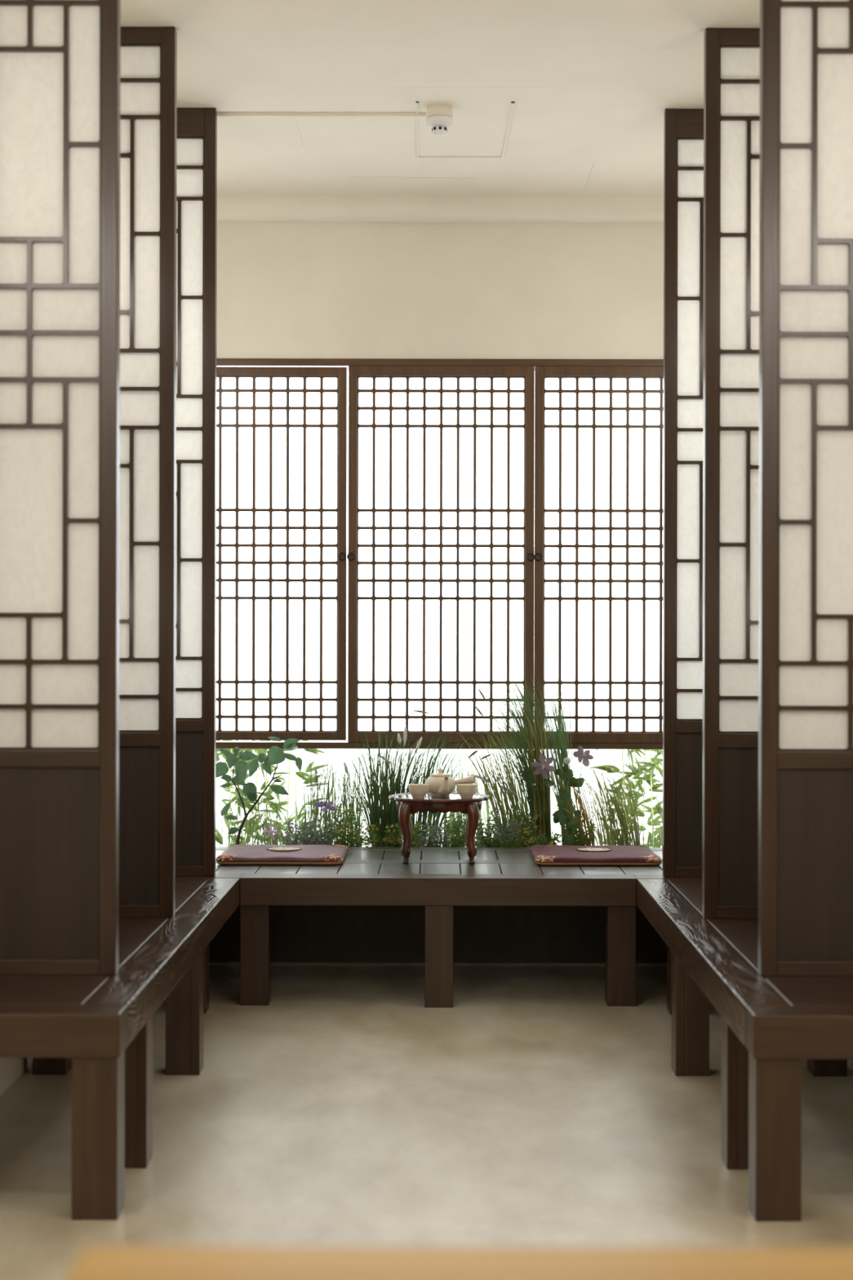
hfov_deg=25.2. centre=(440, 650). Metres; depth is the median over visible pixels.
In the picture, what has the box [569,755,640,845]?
clump
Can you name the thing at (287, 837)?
herb
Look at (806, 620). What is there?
screen
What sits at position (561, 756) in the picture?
clump
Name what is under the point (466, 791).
tea cup
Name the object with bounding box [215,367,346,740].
window
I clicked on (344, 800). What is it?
clump
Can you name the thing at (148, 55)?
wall
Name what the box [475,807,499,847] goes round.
herb
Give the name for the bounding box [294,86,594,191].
trim
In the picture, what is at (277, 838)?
clump
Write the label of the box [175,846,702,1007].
wooden bench
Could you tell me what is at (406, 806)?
table
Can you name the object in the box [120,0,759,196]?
ceiling
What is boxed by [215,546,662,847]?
wall
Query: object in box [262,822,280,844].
flower
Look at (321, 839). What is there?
herb
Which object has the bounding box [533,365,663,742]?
window
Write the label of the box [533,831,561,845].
herb
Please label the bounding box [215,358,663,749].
window frame
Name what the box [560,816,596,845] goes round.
herb
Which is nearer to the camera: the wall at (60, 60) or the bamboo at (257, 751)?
the wall at (60, 60)
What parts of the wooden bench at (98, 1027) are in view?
leg, rail, leg, seat panel, leg, rail, leg, cross rail, leg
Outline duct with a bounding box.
[217,112,426,118]
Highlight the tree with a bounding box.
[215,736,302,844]
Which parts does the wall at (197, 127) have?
rail, rail, panel, rail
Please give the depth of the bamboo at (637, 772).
8.35 m
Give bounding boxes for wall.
[0,0,120,974]
[0,1057,31,1095]
[118,26,177,917]
[175,107,217,876]
[208,872,666,962]
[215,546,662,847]
[216,221,663,359]
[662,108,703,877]
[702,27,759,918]
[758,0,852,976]
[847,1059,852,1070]
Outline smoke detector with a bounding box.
[425,104,453,136]
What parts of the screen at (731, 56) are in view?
panel, rail, rail, rail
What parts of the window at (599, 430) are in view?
ring pull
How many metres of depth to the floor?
4.63 m
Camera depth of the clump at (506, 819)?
7.40 m
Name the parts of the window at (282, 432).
ring pull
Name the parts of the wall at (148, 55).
panel, rail, rail, rail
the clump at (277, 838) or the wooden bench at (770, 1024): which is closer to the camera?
the wooden bench at (770, 1024)
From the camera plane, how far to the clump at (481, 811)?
7.63 m
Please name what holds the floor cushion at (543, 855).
on the wooden bench at (366, 876)
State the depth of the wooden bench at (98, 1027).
4.24 m
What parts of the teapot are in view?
lid, spout, handle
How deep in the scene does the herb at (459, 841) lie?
7.34 m
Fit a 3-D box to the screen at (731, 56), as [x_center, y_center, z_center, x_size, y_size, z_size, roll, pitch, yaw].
[0.950,-0.496,5.357,0.417,2.495,0.044,0,0,0]
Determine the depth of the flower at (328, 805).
7.34 m
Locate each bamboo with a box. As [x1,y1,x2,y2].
[215,740,328,846]
[591,749,662,847]
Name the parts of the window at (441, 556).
ring pull, ring pull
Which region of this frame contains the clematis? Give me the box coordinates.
[530,745,594,845]
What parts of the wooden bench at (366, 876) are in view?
corner rail, leg, rail, rail, leg, rail, leg, corner rail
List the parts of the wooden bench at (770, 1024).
leg, cross rail, leg, rail, leg, seat panel, leg, rail, leg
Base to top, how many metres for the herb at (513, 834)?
0.206 m
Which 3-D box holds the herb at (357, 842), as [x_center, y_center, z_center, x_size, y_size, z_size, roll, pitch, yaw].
[-0.369,0.717,7.378,0.207,0.271,0.190,0,0,0]
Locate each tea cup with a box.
[408,783,429,799]
[456,783,477,799]
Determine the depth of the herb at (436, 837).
7.35 m
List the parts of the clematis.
stem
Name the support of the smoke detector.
attached to the ceiling
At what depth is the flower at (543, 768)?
7.30 m
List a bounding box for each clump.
[217,781,307,846]
[297,746,364,847]
[341,724,433,847]
[400,710,471,847]
[423,817,460,847]
[443,747,489,846]
[454,688,532,845]
[473,671,555,844]
[485,804,528,846]
[528,675,573,844]
[550,764,595,845]
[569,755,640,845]
[616,803,662,847]
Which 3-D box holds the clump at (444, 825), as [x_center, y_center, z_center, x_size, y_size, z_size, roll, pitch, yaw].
[0.021,0.745,7.391,0.149,0.218,0.158,0,0,-37]
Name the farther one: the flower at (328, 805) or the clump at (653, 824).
the clump at (653, 824)
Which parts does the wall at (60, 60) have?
rail, panel, rail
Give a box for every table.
[64,1246,852,1279]
[388,791,489,864]
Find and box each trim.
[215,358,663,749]
[217,195,663,222]
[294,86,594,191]
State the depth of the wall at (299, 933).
7.12 m
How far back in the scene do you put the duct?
6.36 m
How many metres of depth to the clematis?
7.31 m
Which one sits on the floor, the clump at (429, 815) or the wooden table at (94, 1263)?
the wooden table at (94, 1263)
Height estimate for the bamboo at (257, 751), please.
0.862 m
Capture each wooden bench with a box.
[0,878,239,1220]
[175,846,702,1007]
[636,879,852,1221]
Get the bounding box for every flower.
[262,822,280,844]
[530,753,555,779]
[573,745,594,766]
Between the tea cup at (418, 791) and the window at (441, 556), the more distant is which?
the window at (441, 556)
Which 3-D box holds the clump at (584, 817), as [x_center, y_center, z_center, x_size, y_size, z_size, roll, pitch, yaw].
[0.498,0.643,7.387,0.230,0.422,0.218,0,0,0]
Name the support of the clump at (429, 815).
on the planter bed
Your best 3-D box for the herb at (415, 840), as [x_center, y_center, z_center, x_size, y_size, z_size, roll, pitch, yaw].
[-0.124,0.753,7.366,0.130,0.200,0.175,0,0,0]
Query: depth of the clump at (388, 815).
7.42 m
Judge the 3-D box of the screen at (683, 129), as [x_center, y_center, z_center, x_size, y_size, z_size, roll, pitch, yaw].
[0.950,-0.520,6.322,0.417,2.543,0.044,0,0,0]
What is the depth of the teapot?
6.76 m
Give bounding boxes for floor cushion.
[216,844,348,864]
[528,844,662,865]
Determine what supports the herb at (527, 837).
on the planter bed
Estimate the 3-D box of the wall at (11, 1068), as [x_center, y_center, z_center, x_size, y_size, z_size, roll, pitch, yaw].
[-1.929,-0.426,2.600,1.540,3.200,10.600,0,0,0]
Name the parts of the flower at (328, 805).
flower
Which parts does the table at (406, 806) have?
leg, leg, leg, leg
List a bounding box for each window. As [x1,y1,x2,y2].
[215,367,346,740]
[346,365,534,742]
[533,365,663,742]
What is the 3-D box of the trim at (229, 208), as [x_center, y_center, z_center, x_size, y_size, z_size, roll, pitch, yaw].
[0.004,-1.802,7.677,2.320,0.163,0.167,0,0,0]
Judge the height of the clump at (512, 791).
0.707 m
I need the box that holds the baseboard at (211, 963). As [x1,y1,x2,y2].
[208,961,666,966]
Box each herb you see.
[278,819,318,844]
[302,810,338,844]
[324,800,370,847]
[360,822,397,847]
[392,820,424,847]
[417,822,452,847]
[440,812,466,859]
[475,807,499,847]
[481,836,523,848]
[492,818,522,847]
[511,810,541,847]
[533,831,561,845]
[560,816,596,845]
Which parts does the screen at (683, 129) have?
rail, panel, rail, rail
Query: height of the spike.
0.386 m
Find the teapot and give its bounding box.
[424,768,475,797]
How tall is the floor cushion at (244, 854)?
0.035 m
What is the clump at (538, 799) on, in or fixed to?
on the planter bed
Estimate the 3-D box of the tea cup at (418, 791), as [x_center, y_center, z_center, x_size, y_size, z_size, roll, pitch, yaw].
[-0.077,0.496,6.685,0.073,0.052,0.073,0,0,0]
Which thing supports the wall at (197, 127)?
on the wooden bench at (366, 876)
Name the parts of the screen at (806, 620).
panel, rail, rail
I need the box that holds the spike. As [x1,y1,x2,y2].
[314,769,318,841]
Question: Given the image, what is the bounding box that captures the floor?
[0,965,852,1279]
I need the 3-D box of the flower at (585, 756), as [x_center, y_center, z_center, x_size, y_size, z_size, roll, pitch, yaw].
[0.546,0.405,7.296,0.079,0.082,0.035,0,0,-23]
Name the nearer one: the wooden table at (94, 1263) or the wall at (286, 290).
the wooden table at (94, 1263)
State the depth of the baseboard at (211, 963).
7.11 m
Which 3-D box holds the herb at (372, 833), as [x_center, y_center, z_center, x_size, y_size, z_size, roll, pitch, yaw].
[-0.234,0.757,7.364,0.143,0.192,0.204,0,0,0]
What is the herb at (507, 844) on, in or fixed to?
on the planter bed

